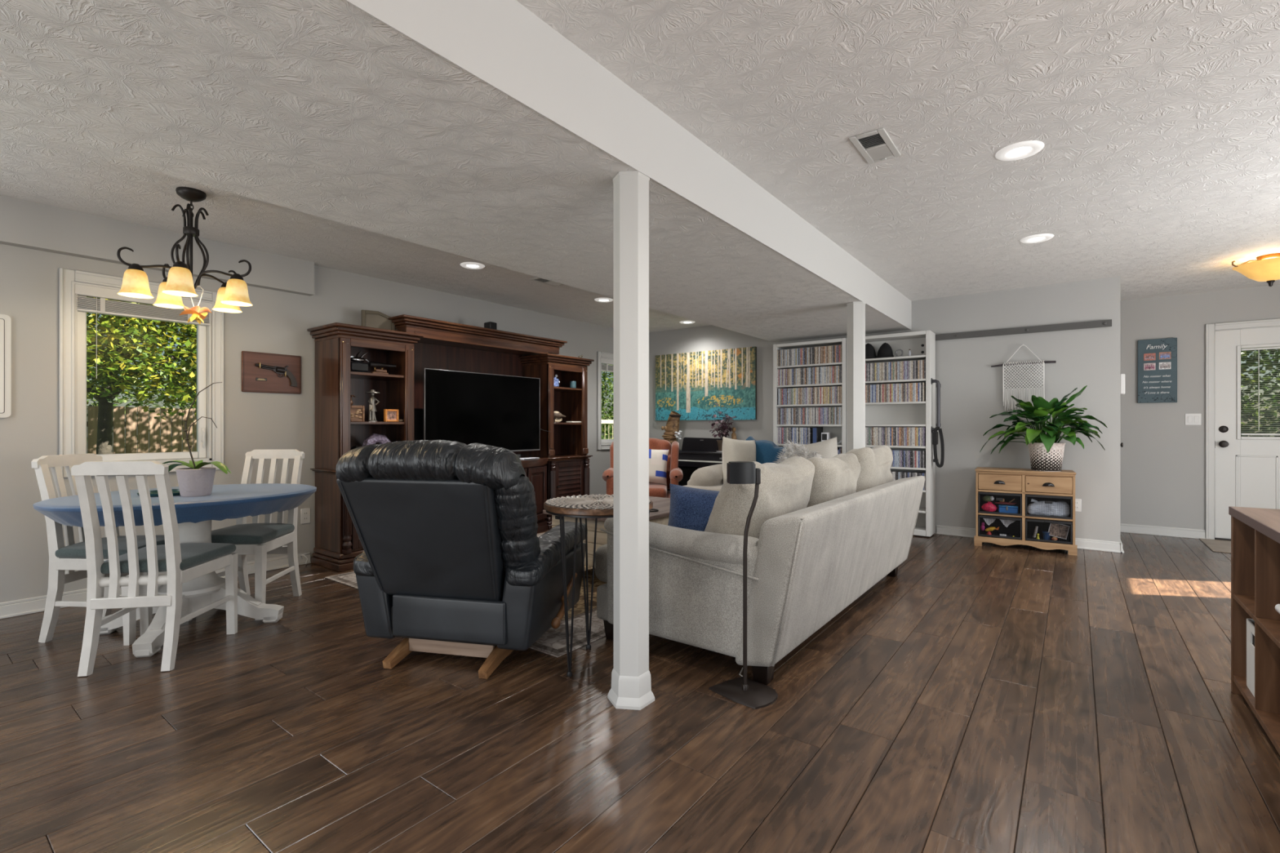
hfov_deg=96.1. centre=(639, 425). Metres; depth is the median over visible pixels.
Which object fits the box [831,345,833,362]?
case
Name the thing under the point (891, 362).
case
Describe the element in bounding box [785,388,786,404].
case
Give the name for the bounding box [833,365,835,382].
case
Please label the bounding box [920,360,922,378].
case
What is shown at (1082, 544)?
baseboard
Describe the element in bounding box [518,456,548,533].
media console
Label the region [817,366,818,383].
case
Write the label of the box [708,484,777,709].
speaker stand
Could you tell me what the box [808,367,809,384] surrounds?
case
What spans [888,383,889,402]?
case
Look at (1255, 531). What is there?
cube shelf
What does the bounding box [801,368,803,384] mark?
case
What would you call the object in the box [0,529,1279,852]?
floor
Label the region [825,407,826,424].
case
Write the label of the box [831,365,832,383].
case
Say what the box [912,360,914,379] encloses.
case
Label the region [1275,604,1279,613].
plastic tray
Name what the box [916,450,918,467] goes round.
cases
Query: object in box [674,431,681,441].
flower
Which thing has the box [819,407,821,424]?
case
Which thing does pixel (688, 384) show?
painting
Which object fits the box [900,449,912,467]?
cases
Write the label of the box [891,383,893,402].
case
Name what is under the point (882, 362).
case
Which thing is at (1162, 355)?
photo
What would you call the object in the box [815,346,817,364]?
case
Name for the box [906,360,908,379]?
case
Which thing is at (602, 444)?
window
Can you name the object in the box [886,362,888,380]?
case
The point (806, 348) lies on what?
case
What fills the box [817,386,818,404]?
case
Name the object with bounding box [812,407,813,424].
case
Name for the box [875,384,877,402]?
case
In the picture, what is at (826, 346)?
case
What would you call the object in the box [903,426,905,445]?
cases
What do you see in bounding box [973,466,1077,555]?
base cabinet
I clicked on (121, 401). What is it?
tree
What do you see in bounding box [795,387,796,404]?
case
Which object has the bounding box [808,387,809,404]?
case
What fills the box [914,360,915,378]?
case
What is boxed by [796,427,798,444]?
case
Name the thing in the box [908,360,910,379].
case
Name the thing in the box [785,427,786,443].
case
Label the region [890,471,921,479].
cases
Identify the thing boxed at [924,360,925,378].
case
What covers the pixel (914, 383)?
cases
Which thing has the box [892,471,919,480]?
cases
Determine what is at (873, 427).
cases
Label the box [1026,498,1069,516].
plastic bag
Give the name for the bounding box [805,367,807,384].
case
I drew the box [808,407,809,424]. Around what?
case
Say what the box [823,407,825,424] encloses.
case
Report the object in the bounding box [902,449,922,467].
cases
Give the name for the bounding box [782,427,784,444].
case
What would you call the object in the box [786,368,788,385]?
case
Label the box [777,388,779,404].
case
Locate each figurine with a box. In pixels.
[350,395,356,405]
[365,389,379,422]
[731,426,737,439]
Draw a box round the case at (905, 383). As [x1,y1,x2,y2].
[905,382,906,401]
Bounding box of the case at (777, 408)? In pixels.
[777,408,778,424]
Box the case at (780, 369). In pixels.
[779,368,781,385]
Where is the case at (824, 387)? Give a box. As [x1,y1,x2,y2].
[823,386,825,404]
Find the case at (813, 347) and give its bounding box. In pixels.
[813,346,814,364]
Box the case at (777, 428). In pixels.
[777,427,778,444]
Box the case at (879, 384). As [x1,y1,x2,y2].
[879,384,880,402]
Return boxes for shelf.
[350,371,404,380]
[350,421,404,424]
[553,386,582,391]
[553,422,582,424]
[977,488,1072,497]
[977,513,1070,521]
[978,535,1070,544]
[1228,506,1279,755]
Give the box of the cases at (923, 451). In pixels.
[891,449,925,467]
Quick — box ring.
[649,508,658,511]
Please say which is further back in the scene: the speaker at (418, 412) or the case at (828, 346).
the case at (828, 346)
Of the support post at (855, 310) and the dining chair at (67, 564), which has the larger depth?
the support post at (855, 310)
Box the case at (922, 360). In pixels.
[922,360,924,378]
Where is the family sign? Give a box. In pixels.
[1137,337,1177,403]
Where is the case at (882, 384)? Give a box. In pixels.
[882,384,884,402]
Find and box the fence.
[86,405,196,454]
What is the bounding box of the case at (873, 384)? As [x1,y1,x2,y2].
[873,384,875,402]
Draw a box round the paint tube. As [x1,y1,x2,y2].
[1032,525,1038,538]
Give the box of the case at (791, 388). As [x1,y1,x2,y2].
[790,387,791,404]
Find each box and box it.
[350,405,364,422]
[520,457,539,460]
[812,426,822,443]
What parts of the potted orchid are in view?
flower pot, flower stem, flower stem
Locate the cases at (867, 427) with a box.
[866,426,924,446]
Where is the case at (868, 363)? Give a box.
[868,363,870,381]
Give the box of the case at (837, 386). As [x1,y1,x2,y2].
[837,386,839,403]
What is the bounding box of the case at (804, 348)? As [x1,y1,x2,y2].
[804,347,805,364]
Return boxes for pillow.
[648,448,668,484]
[667,483,719,531]
[722,436,755,483]
[773,440,821,463]
[800,436,838,458]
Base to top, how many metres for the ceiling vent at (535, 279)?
0.014 m
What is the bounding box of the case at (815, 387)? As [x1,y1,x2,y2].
[814,386,816,404]
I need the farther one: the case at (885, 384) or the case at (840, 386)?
the case at (840, 386)
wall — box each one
[0,244,613,602]
[648,275,1120,542]
[1120,284,1279,532]
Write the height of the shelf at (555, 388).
0.022 m
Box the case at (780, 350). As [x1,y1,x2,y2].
[780,350,782,366]
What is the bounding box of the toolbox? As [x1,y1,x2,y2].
[998,504,1017,513]
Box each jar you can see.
[553,374,559,386]
[569,381,576,388]
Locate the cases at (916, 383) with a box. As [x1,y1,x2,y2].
[915,382,917,401]
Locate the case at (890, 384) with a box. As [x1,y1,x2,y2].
[889,383,891,402]
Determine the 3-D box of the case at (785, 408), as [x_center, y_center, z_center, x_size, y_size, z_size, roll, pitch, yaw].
[1.731,-0.104,6.705,0.014,0.190,0.135,0,0,37]
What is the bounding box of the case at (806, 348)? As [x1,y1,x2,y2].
[806,347,808,364]
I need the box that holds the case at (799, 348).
[799,348,800,364]
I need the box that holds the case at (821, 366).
[821,366,822,383]
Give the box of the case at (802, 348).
[801,347,803,364]
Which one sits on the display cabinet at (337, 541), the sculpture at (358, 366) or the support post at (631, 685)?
the sculpture at (358, 366)
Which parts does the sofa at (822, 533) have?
rail, leg, arm panel, leg, frame, leg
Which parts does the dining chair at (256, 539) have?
leg, rail, seat, leg, rail, rail, rail, leg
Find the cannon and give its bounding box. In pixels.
[368,361,395,373]
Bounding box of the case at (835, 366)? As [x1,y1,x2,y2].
[835,365,836,382]
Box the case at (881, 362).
[880,362,882,380]
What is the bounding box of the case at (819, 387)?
[818,386,820,404]
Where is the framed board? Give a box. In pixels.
[0,314,11,417]
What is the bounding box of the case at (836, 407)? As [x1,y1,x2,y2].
[835,407,837,424]
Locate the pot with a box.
[1027,444,1065,471]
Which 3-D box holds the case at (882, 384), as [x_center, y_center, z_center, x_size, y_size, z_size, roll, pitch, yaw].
[2.580,-0.335,6.065,0.014,0.190,0.135,0,0,37]
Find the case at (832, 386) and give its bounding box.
[831,386,833,404]
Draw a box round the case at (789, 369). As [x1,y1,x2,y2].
[789,368,791,385]
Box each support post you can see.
[607,170,654,710]
[846,301,865,452]
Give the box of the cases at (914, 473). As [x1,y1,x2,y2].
[899,471,925,490]
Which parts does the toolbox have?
box lid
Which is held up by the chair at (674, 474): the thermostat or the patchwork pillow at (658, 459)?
the patchwork pillow at (658, 459)
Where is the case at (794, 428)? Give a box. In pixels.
[794,427,795,443]
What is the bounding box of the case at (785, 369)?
[785,368,786,385]
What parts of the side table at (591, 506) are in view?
hairpin leg, hairpin leg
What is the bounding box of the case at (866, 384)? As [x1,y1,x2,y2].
[866,384,867,402]
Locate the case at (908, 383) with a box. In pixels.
[908,382,910,401]
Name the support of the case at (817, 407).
on the bookcase at (839, 431)
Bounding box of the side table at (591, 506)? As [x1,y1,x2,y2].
[543,493,653,676]
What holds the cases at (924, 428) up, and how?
on the bookcase at (922, 344)
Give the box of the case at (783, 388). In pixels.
[782,388,784,404]
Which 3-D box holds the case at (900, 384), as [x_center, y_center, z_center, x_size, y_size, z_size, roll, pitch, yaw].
[2.723,-0.335,5.957,0.014,0.190,0.135,0,0,37]
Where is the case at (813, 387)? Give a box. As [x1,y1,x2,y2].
[813,386,814,404]
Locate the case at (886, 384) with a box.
[886,383,888,402]
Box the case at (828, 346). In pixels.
[827,346,829,363]
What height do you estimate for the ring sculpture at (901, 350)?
0.088 m
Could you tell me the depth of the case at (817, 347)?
6.42 m
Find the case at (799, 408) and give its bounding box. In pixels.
[799,408,800,424]
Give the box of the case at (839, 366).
[839,365,840,382]
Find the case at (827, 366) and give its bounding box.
[826,366,828,383]
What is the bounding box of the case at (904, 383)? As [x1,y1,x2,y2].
[903,382,905,401]
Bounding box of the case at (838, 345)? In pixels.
[838,345,839,362]
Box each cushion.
[595,544,607,582]
[648,482,667,497]
[683,484,723,491]
[704,456,814,538]
[806,453,860,507]
[845,444,893,492]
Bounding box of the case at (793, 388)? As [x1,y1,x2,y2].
[792,387,794,404]
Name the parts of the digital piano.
panel, control panel, lid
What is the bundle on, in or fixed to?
in the base cabinet at (1022, 485)
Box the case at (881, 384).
[880,384,882,402]
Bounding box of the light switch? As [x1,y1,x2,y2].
[1185,413,1201,425]
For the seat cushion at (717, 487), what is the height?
0.190 m
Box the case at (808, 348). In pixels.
[808,347,809,364]
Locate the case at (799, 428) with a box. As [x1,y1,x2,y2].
[799,427,800,444]
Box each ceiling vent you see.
[529,277,564,286]
[848,127,901,164]
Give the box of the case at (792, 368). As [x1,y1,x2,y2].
[791,368,793,385]
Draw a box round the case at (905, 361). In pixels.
[905,360,906,379]
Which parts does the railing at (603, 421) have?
rail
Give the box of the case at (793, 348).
[792,348,794,365]
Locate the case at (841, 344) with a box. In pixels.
[840,344,841,362]
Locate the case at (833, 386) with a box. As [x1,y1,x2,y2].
[833,386,835,404]
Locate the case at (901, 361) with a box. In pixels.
[900,360,902,379]
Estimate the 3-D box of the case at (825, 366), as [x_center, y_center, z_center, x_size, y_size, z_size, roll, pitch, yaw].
[2.103,-0.557,6.423,0.014,0.190,0.135,0,0,37]
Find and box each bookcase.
[773,337,846,453]
[865,330,940,537]
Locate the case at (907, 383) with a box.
[906,382,908,401]
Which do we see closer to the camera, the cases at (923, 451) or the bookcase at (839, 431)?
the cases at (923, 451)
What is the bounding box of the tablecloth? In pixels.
[32,483,316,527]
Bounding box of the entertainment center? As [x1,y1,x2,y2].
[387,314,567,454]
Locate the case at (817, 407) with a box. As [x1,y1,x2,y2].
[817,407,818,424]
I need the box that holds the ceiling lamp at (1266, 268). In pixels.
[1231,253,1279,286]
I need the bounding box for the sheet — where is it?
[1048,523,1070,539]
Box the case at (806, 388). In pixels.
[805,387,807,404]
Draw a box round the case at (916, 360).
[915,360,917,378]
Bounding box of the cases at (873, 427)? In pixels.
[873,426,922,446]
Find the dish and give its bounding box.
[136,488,180,497]
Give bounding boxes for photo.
[386,411,396,419]
[1143,353,1155,360]
[1143,363,1155,370]
[1159,351,1170,359]
[1159,361,1170,369]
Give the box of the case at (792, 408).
[791,408,793,424]
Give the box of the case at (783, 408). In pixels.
[782,408,784,424]
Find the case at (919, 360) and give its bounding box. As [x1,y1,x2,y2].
[919,360,920,378]
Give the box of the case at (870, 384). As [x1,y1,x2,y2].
[870,384,871,402]
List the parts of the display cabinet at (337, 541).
waist moulding, panel, cupboard door, cornice, panel, rail, panel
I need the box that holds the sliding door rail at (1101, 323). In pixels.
[935,319,1111,340]
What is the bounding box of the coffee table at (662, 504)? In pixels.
[542,496,670,567]
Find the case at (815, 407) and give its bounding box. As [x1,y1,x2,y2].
[814,407,816,424]
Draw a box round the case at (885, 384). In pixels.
[884,383,886,402]
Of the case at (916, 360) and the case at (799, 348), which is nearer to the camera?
the case at (916, 360)
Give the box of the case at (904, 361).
[903,360,905,379]
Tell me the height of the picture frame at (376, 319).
0.191 m
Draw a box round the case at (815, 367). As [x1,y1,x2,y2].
[814,367,816,383]
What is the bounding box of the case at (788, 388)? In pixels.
[787,388,789,404]
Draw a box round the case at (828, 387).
[827,386,829,404]
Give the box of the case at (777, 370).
[777,369,778,385]
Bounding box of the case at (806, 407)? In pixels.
[805,407,807,424]
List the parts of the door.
casing, knob, raised panel, blind rail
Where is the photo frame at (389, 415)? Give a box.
[383,408,399,422]
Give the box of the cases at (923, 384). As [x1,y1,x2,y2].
[922,382,925,401]
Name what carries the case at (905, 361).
on the bookcase at (922, 344)
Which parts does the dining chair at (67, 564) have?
leg, rail, rail, rail, leg, seat, leg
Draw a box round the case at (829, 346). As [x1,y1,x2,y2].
[829,346,831,363]
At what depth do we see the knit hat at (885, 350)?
6.04 m
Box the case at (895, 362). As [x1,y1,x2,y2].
[895,361,897,379]
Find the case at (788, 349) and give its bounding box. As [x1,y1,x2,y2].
[787,349,789,365]
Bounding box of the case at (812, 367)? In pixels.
[812,367,813,384]
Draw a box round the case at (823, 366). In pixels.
[822,366,824,383]
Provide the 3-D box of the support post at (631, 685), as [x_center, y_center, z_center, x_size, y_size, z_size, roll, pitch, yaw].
[-0.036,0.054,2.357,0.170,2.137,0.196,0,0,37]
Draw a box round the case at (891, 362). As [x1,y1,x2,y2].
[891,361,893,380]
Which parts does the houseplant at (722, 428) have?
flower pot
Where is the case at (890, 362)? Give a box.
[889,361,891,380]
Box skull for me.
[553,411,565,422]
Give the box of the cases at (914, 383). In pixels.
[914,382,920,401]
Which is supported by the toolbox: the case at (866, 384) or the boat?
the boat
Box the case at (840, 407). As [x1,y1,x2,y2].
[840,407,841,424]
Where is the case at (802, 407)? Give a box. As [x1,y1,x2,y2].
[801,407,803,424]
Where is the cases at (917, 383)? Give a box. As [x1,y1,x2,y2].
[917,382,919,401]
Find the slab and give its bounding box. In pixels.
[566,421,581,422]
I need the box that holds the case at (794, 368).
[794,368,795,385]
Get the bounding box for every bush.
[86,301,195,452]
[601,363,613,439]
[1240,348,1279,436]
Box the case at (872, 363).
[871,363,873,381]
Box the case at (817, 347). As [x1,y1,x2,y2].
[817,346,818,364]
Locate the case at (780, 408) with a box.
[779,408,781,424]
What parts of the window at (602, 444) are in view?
casing, sash frame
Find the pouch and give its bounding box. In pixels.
[982,495,994,501]
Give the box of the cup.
[1042,531,1049,540]
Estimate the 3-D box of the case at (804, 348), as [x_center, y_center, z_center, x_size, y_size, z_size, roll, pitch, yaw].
[1.908,-0.782,6.569,0.014,0.190,0.135,0,0,37]
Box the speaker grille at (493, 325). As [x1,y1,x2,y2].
[490,321,497,329]
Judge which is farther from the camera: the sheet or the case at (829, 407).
the case at (829, 407)
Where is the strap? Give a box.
[932,426,944,467]
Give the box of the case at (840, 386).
[840,386,841,403]
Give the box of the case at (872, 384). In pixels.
[871,384,873,402]
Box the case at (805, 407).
[804,407,805,424]
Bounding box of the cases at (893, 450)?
[890,449,919,467]
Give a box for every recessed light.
[460,262,484,269]
[594,297,613,302]
[680,320,695,324]
[995,140,1044,160]
[1019,233,1053,243]
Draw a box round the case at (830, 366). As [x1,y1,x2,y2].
[829,365,831,383]
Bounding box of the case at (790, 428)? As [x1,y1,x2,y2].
[790,427,791,442]
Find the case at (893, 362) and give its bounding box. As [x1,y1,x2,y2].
[893,361,894,380]
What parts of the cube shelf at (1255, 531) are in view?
panel, panel, shelf, panel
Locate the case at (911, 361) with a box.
[911,360,912,379]
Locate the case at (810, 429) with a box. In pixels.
[808,427,812,444]
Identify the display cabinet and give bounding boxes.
[306,322,423,572]
[518,353,594,529]
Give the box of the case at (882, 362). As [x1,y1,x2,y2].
[882,362,884,380]
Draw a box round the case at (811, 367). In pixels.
[810,367,812,384]
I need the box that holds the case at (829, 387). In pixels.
[829,386,831,404]
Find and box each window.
[58,267,223,477]
[597,351,613,449]
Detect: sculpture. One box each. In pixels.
[350,351,371,373]
[894,349,903,356]
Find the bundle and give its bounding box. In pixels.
[983,518,1015,527]
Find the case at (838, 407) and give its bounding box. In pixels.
[838,407,839,424]
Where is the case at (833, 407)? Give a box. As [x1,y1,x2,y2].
[833,407,835,424]
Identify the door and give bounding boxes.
[1205,318,1279,541]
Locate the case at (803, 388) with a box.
[803,387,804,404]
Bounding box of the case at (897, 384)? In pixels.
[897,383,898,401]
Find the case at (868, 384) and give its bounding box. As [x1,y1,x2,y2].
[868,384,870,402]
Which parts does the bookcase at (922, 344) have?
panel, shelf, shelf, shelf, shelf, shelf, shelf, panel, shelf, panel, pipe handle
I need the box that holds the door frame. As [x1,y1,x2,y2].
[1214,325,1279,331]
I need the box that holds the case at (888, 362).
[888,361,889,380]
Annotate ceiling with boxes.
[0,0,910,342]
[0,128,710,332]
[516,0,1279,301]
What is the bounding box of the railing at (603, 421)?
[601,419,613,439]
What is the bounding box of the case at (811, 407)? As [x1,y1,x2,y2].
[810,407,812,424]
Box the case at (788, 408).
[787,408,789,424]
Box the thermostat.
[1120,373,1125,394]
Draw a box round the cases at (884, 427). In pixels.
[884,426,894,445]
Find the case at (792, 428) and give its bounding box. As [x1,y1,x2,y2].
[791,427,793,442]
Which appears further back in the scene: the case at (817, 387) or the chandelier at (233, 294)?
the case at (817, 387)
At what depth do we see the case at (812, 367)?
6.46 m
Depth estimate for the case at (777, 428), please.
6.71 m
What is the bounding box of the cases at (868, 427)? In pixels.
[868,426,870,444]
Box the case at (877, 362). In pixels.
[877,362,879,380]
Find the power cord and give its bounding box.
[300,554,307,564]
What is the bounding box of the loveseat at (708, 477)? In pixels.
[683,463,723,491]
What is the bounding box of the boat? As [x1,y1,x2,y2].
[995,498,1016,505]
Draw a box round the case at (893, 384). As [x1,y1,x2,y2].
[893,383,894,402]
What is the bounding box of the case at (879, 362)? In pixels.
[879,362,880,380]
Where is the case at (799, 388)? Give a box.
[799,387,800,404]
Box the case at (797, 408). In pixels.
[796,408,798,424]
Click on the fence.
(136, 424)
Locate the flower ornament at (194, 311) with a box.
[179,285,211,324]
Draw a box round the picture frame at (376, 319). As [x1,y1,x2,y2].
[360,309,395,330]
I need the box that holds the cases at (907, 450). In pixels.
[905,449,909,467]
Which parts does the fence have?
rail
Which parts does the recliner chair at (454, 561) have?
arm panel, rail, arm panel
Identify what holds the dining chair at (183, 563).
on the floor
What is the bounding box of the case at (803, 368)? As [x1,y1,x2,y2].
[803,368,804,384]
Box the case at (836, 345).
[835,345,837,362]
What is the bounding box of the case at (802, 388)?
[801,387,803,404]
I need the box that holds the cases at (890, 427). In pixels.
[889,426,919,446]
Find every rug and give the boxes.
[324,533,606,657]
[1199,537,1231,553]
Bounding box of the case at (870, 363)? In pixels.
[870,363,871,381]
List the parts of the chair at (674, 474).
arm panel, backrest, seat, arm panel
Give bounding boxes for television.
[423,368,540,451]
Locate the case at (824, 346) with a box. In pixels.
[823,346,825,363]
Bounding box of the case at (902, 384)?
[902,383,903,401]
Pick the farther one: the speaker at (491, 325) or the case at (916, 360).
the case at (916, 360)
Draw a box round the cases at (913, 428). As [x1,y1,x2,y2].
[865,426,915,445]
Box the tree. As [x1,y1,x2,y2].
[86,296,196,454]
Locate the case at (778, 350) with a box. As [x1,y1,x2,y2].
[777,350,779,366]
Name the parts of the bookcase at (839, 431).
panel, panel, shelf, shelf, shelf, shelf, shelf, panel, panel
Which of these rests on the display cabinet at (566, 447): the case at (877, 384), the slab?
the slab
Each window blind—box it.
[74,281,213,378]
[601,357,613,372]
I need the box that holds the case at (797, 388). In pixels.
[797,387,799,404]
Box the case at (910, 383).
[910,382,911,401]
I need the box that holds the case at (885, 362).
[884,362,886,380]
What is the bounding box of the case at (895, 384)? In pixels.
[895,383,897,401]
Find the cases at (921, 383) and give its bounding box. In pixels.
[920,382,922,401]
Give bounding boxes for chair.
[31,453,164,645]
[71,461,237,676]
[187,449,304,621]
[335,440,587,679]
[602,437,683,497]
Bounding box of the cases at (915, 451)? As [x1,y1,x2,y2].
[915,450,916,467]
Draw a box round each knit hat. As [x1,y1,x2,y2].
[865,342,876,359]
[876,342,893,358]
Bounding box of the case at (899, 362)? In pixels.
[898,361,900,379]
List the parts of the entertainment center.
panel, cornice, rail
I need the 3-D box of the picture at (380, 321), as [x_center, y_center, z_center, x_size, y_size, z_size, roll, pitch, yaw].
[-2.230,-0.881,4.901,0.200,0.140,0.029,0,0,-33]
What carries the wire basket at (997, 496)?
on the base cabinet at (1022, 485)
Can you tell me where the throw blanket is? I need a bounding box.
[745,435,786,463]
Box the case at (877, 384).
[877,384,879,402]
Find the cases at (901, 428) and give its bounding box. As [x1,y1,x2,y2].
[871,426,903,445]
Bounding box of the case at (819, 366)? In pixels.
[818,366,820,383]
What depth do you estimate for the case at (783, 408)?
6.67 m
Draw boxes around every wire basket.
[977,492,1022,515]
[977,515,1022,539]
[1025,494,1072,519]
[1025,519,1072,544]
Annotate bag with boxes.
[981,501,995,511]
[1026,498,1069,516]
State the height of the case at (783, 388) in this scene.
0.190 m
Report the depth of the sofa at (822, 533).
2.68 m
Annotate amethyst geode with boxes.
[362,433,391,446]
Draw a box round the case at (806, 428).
[805,427,807,444]
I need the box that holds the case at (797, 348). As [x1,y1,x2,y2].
[796,348,798,364]
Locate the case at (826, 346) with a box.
[826,346,827,363]
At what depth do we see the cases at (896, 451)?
5.93 m
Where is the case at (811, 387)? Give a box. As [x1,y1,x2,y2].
[810,386,812,404]
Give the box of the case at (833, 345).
[833,345,835,362]
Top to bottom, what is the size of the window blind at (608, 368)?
0.600 m
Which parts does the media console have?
cupboard door, door panel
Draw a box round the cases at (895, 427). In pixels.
[894,426,896,445]
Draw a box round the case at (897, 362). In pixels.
[897,361,898,379]
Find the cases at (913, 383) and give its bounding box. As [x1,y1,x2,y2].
[912,382,914,401]
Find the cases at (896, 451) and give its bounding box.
[894,449,900,466]
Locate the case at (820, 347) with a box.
[819,346,821,363]
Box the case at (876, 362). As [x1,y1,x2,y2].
[875,362,877,381]
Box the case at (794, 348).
[794,348,795,364]
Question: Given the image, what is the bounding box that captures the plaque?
[241,351,301,394]
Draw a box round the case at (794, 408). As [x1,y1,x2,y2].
[794,408,795,424]
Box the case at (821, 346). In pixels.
[821,346,822,363]
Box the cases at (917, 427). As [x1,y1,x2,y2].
[916,426,918,446]
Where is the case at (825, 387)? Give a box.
[825,386,826,404]
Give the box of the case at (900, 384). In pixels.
[900,383,902,401]
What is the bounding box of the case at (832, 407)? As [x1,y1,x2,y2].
[831,407,833,424]
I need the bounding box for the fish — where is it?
[985,527,999,534]
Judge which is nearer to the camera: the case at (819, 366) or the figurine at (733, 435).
the case at (819, 366)
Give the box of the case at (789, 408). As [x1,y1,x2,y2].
[789,408,791,424]
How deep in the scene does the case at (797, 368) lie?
6.57 m
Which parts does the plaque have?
name plate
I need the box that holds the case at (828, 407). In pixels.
[827,407,829,424]
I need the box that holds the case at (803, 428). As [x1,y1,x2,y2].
[803,427,804,444]
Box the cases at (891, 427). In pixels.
[891,426,916,446]
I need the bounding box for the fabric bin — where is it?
[1246,618,1254,697]
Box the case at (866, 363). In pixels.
[866,363,867,381]
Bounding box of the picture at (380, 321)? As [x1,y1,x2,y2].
[365,313,391,329]
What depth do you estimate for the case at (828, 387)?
6.35 m
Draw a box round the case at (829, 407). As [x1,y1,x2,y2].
[829,407,831,424]
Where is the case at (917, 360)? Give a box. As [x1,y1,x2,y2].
[917,360,919,378]
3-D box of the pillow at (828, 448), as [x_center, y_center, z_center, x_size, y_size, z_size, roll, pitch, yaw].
[1.754,0.408,5.771,0.612,0.586,0.267,0,0,34]
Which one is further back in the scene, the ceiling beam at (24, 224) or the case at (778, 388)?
the case at (778, 388)
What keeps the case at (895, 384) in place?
on the bookcase at (922, 344)
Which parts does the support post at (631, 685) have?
post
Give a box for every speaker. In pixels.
[413,408,423,440]
[484,321,497,329]
[726,461,760,484]
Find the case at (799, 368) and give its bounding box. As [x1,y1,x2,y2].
[799,368,800,384]
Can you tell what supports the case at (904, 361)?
on the bookcase at (922, 344)
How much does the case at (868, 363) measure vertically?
0.190 m
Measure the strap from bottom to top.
0.410 m
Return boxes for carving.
[661,410,681,444]
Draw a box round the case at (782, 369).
[782,368,783,385]
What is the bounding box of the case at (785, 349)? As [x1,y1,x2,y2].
[785,349,786,365]
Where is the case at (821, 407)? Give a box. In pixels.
[821,407,822,424]
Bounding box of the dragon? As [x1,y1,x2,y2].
[980,522,984,530]
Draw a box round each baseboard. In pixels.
[0,551,311,619]
[936,524,1120,552]
[1120,523,1205,538]
[1120,541,1124,553]
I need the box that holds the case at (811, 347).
[810,346,812,364]
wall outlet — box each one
[300,507,310,524]
[1075,498,1081,511]
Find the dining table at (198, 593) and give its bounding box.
[99,520,284,657]
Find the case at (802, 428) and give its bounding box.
[801,427,803,444]
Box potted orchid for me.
[162,382,231,497]
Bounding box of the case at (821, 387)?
[821,386,822,404]
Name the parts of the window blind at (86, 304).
pull cord, rail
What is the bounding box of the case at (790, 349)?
[790,349,791,365]
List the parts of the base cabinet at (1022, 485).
panel, cup pull, drawer, panel, rail, rail, rail, cup pull, drawer, panel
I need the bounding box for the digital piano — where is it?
[666,437,722,490]
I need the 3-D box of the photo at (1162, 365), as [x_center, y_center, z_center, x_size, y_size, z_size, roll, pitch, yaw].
[5.312,-0.603,5.819,0.090,0.072,0.003,0,0,37]
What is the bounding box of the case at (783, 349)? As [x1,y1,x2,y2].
[782,349,784,365]
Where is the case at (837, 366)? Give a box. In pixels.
[837,365,839,382]
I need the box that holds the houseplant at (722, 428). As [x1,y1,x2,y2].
[705,403,735,452]
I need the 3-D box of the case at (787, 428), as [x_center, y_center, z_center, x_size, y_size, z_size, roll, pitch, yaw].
[1.742,0.121,6.694,0.014,0.190,0.135,0,0,37]
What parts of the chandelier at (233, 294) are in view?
lamp shade, arm, arm, lamp shade, lamp shade, arm, arm, arm, lamp shade, lamp shade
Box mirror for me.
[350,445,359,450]
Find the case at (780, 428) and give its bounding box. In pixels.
[780,427,782,444]
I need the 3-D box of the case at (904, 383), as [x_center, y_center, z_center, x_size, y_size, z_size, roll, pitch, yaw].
[2.745,-0.335,5.936,0.014,0.190,0.135,0,0,37]
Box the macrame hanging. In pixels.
[991,344,1056,410]
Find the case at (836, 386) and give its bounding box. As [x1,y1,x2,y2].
[835,386,837,403]
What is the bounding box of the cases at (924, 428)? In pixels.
[882,426,925,446]
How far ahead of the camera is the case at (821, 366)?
6.40 m
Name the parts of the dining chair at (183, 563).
leg, rail, rail, rail, seat rail, leg, seat, leg, rail, leg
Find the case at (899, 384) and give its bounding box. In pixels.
[898,383,900,401]
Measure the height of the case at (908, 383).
0.190 m
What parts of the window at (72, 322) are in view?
casing, sash frame, casing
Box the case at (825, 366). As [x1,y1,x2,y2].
[825,366,826,383]
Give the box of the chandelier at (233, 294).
[116,186,252,312]
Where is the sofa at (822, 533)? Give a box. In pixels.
[595,444,925,684]
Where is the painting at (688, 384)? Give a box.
[655,346,756,420]
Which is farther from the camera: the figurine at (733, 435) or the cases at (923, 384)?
the figurine at (733, 435)
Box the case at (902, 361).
[902,360,903,379]
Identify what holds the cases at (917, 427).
on the bookcase at (922, 344)
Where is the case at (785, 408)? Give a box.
[785,408,786,424]
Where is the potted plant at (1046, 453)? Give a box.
[979,385,1107,471]
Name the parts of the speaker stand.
plate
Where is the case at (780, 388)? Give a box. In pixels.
[780,388,782,404]
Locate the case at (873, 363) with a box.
[873,363,875,381]
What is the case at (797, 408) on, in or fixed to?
on the bookcase at (839, 431)
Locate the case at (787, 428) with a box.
[786,427,788,444]
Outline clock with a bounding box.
[821,432,830,441]
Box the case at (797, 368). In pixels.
[796,368,798,384]
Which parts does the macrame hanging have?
edge cord, hanging cord, edge cord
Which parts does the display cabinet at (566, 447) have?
panel, waist moulding, cornice, panel, rail, cupboard door, panel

